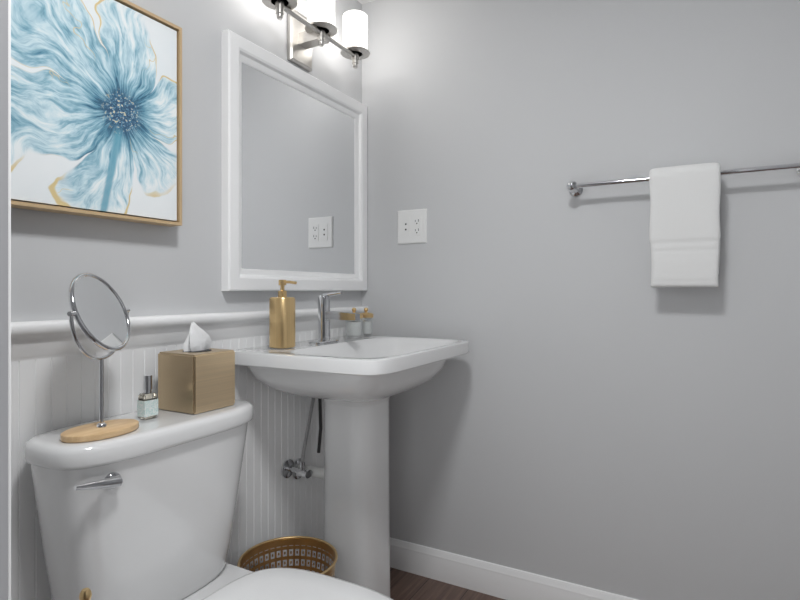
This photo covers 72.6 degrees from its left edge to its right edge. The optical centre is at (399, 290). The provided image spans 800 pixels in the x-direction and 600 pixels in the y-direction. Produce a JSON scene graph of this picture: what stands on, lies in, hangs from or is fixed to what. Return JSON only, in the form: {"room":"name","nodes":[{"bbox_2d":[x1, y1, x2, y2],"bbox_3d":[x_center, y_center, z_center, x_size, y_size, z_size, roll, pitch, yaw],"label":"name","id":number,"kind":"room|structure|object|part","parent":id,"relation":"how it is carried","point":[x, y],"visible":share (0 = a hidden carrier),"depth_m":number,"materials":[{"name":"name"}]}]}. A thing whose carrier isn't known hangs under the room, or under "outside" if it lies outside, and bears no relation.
{"room":"bathroom","nodes":[
{"label":"bathroom","id":0,"kind":"room"},
{"bbox_2d":[0,0,7,599],"bbox_3d":[-0.090,0.015,0.312,0.820,2.050,0.130,0,0,29],"label":"door jamb","id":1,"kind":"object","parent":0,"point":[3,3],"depth_m":0.55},
{"bbox_2d":[11,0,361,321],"bbox_3d":[-0.944,-0.040,0.810,0.120,2.160,3.320,0,0,29],"label":"wall","id":2,"kind":"structure","parent":0,"point":[155,270],"depth_m":1.40,"materials":[{"name":"paint"}]},
{"bbox_2d":[11,0,181,226],"bbox_3d":[-0.670,-0.402,1.133,0.044,0.484,0.486,0,0,29],"label":"picture frame","id":3,"kind":"object","parent":2,"relation":"attached to","point":[96,85],"visible":1,"depth_m":1.15,"materials":[{"name":"paper"}]},
{"bbox_2d":[11,327,363,599],"bbox_3d":[-0.502,0.536,1.468,0.002,0.807,1.500,0,0,29],"label":"wainscot","id":4,"kind":"structure","parent":2,"relation":"attached to","point":[48,394],"depth_m":1.31,"materials":[{"name":"white wood"}]},
{"bbox_2d":[281,398,323,478],"bbox_3d":[-0.268,0.422,1.738,0.148,0.381,0.162,0,0,29],"label":"supply valve","id":5,"kind":"object","parent":4,"relation":"attached to","point":[298,469],"visible":0.84,"depth_m":1.72,"materials":[{"name":"silver metal"}]},
{"bbox_2d":[11,306,368,361],"bbox_3d":[-0.496,0.098,1.465,0.032,0.075,1.500,0,0,29],"label":"trim","id":6,"kind":"structure","parent":2,"relation":"attached to","point":[30,340],"depth_m":1.30,"materials":[{"name":"white wood"}]},
{"bbox_2d":[221,29,366,290],"bbox_3d":[-0.309,-0.358,1.807,0.030,0.717,0.709,0,0,29],"label":"wall mirror","id":7,"kind":"object","parent":2,"relation":"attached to","point":[294,145],"visible":1,"depth_m":1.73,"materials":[{"name":"white mirror"}]},
{"bbox_3d":[-0.316,-0.358,1.811,0.009,0.617,0.609,0,0,29],"label":"glass","id":8,"kind":"part","parent":7,"relation":"part of","materials":[{"name":"white mirror"}]},
{"bbox_2d":[261,0,369,71],"bbox_3d":[-0.273,-0.850,1.742,0.157,0.220,0.494,0,0,29],"label":"light","id":9,"kind":"object","parent":2,"relation":"attached to","point":[304,33],"visible":1,"depth_m":1.75,"materials":[{"name":"white glass"}]},
{"bbox_3d":[-0.250,-0.896,1.729,0.086,0.127,0.476,0,0,29],"label":"lamp shade","id":10,"kind":"part","parent":9,"relation":"part of","materials":[{"name":"white glass"}]},
{"bbox_2d":[357,0,374,3],"bbox_3d":[0.371,-1.145,0.087,3.120,0.050,3.320,0,0,29],"label":"ceiling","id":11,"kind":"structure","parent":0,"point":[360,1],"depth_m":2.11,"materials":[{"name":"white paint"}]},
{"bbox_2d":[390,567,504,599],"bbox_3d":[0.371,1.065,0.087,3.120,0.050,3.320,0,0,29],"label":"floor","id":12,"kind":"structure","parent":0,"point":[404,585],"depth_m":1.89,"materials":[{"name":"brown wood"}]},
{"bbox_2d":[79,588,91,599],"bbox_3d":[-0.381,0.700,0.660,0.100,0.678,0.100,0,0,29],"label":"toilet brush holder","id":13,"kind":"object","parent":12,"relation":"on","point":[85,594],"visible":1,"depth_m":0.66,"materials":[{"name":"gold metal"}]},
{"bbox_2d":[24,399,392,599],"bbox_3d":[-0.301,0.657,1.055,0.736,0.766,0.482,0,0,29],"label":"toilet","id":14,"kind":"object","parent":12,"relation":"on","point":[147,512],"visible":0.9,"depth_m":1.09,"materials":[{"name":"white ceramic"}]},
{"bbox_3d":[-0.537,0.350,0.975,0.032,0.034,0.096,0,0,29],"label":"lever","id":15,"kind":"part","parent":14,"relation":"part of","materials":[{"name":"silver metal"}]},
{"bbox_2d":[60,273,138,442],"bbox_3d":[-0.572,0.119,1.045,0.096,0.308,0.172,0,0,29],"label":"makeup mirror","id":16,"kind":"object","parent":14,"relation":"on","point":[98,310],"visible":1,"depth_m":1.03,"materials":[{"name":"silver wood"}]},
{"bbox_3d":[-0.572,0.040,1.045,0.088,0.142,0.141,0,0,29],"label":"glass","id":17,"kind":"part","parent":16,"relation":"part of","materials":[{"name":"white mirror"}]},
{"bbox_3d":[-0.531,0.295,1.182,0.211,0.042,0.482,0,0,29],"label":"lid","id":18,"kind":"part","parent":14,"relation":"part of","materials":[{"name":"white ceramic"}]},
{"bbox_2d":[137,375,157,419],"bbox_3d":[-0.542,0.227,1.171,0.025,0.092,0.033,0,0,29],"label":"perfume bottle","id":19,"kind":"object","parent":14,"relation":"on","point":[147,402],"visible":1,"depth_m":1.16,"materials":[{"name":"clear glass"}]},
{"bbox_2d":[158,322,234,413],"bbox_3d":[-0.478,0.172,1.284,0.124,0.202,0.124,0,0,29],"label":"tissue box","id":20,"kind":"object","parent":14,"relation":"on","point":[196,378],"visible":1,"depth_m":1.24,"materials":[{"name":"gold metal"}]},
{"bbox_3d":[-0.189,0.628,0.994,0.474,0.029,0.382,0,0,29],"label":"seat","id":21,"kind":"part","parent":14,"relation":"part of","materials":[{"name":"white plastic"}]},
{"bbox_2d":[237,536,337,576],"bbox_3d":[-0.304,0.883,1.485,0.268,0.313,0.268,0,0,29],"label":"basket","id":22,"kind":"object","parent":12,"relation":"on","point":[267,545],"visible":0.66,"depth_m":1.59,"materials":[{"name":"brown wicker"}]},
{"bbox_2d":[234,291,468,596],"bbox_3d":[-0.111,0.521,1.664,0.490,1.039,0.640,0,0,29],"label":"pedestal sink","id":23,"kind":"object","parent":12,"relation":"on","point":[356,377],"visible":0.94,"depth_m":1.59,"materials":[{"name":"white ceramic"}]},
{"bbox_2d":[269,280,296,348],"bbox_3d":[-0.334,0.065,1.572,0.082,0.196,0.068,0,0,29],"label":"soap dispenser","id":24,"kind":"object","parent":23,"relation":"on","point":[282,307],"visible":1,"depth_m":1.55,"materials":[{"name":"gold metal"}]},
{"bbox_2d":[309,291,359,343],"bbox_3d":[-0.198,0.082,1.712,0.154,0.162,0.112,0,0,29],"label":"faucet","id":25,"kind":"object","parent":23,"relation":"on","point":[324,313],"depth_m":1.72,"materials":[{"name":"silver metal"}]},
{"bbox_2d":[347,308,362,335],"bbox_3d":[-0.162,0.111,1.917,0.064,0.105,0.064,0,0,29],"label":"jar","id":26,"kind":"object","parent":23,"relation":"on","point":[353,327],"visible":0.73,"depth_m":1.90,"materials":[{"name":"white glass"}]},
{"bbox_3d":[-0.162,0.076,1.917,0.064,0.036,0.064,0,0,29],"label":"lid","id":27,"kind":"part","parent":26,"relation":"part of","materials":[{"name":"gold metal"}]},
{"bbox_2d":[361,308,372,333],"bbox_3d":[-0.124,0.112,1.993,0.054,0.103,0.054,0,0,29],"label":"jar","id":28,"kind":"object","parent":23,"relation":"on","point":[366,326],"visible":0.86,"depth_m":1.98,"materials":[{"name":"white glass"}]},
{"bbox_3d":[-0.124,0.078,1.993,0.054,0.036,0.054,0,0,29],"label":"lid","id":29,"kind":"part","parent":28,"relation":"part of","materials":[{"name":"gold metal"}]},
{"bbox_2d":[362,0,799,599],"bbox_3d":[1.194,-0.040,1.460,3.000,2.160,0.120,0,0,29],"label":"wall","id":30,"kind":"structure","parent":0,"point":[600,427],"depth_m":1.72,"materials":[{"name":"paint"}]},
{"bbox_2d":[398,209,426,243],"bbox_3d":[0.044,-0.238,2.019,0.121,0.125,0.009,0,0,29],"label":"outlet plate","id":31,"kind":"object","parent":30,"relation":"attached to","point":[412,224],"visible":1,"depth_m":2.02,"materials":[{"name":"white plastic"}]},
{"bbox_2d":[312,537,637,599],"bbox_3d":[0.300,0.988,1.028,1.850,0.105,1.500,0,0,29],"label":"baseboard","id":32,"kind":"structure","parent":30,"relation":"attached to","point":[500,581],"depth_m":1.87,"materials":[{"name":"white wood"}]},
{"bbox_2d":[566,162,799,286],"bbox_3d":[0.798,-0.182,1.553,0.635,0.343,0.099,0,0,29],"label":"towel rail","id":33,"kind":"object","parent":30,"relation":"attached to","point":[684,226],"visible":1,"depth_m":1.50,"materials":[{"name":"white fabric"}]},
{"bbox_2d":[649,162,720,286],"bbox_3d":[0.799,-0.182,1.532,0.177,0.344,0.061,0,0,29],"label":"towel","id":34,"kind":"object","parent":33,"relation":"hanging from","point":[685,235],"depth_m":1.50,"materials":[{"name":"white fabric"}]},
{"bbox_3d":[-0.090,-1.065,0.312,0.820,0.110,0.130,0,0,29],"label":"wall","id":35,"kind":"structure","parent":0,"visible":0},
{"bbox_2d":[8,0,10,599],"bbox_3d":[-0.092,-0.010,0.307,0.916,2.100,0.149,0,0,29],"label":"door frame","id":36,"kind":"structure","parent":35,"relation":"attached to","point":[9,1],"depth_m":0.56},
{"bbox_3d":[-0.092,-0.010,0.307,0.916,2.100,0.149,0,0,29],"label":"casing","id":37,"kind":"part","parent":36,"relation":"part of","materials":[{"name":"white paint"}]}
]}

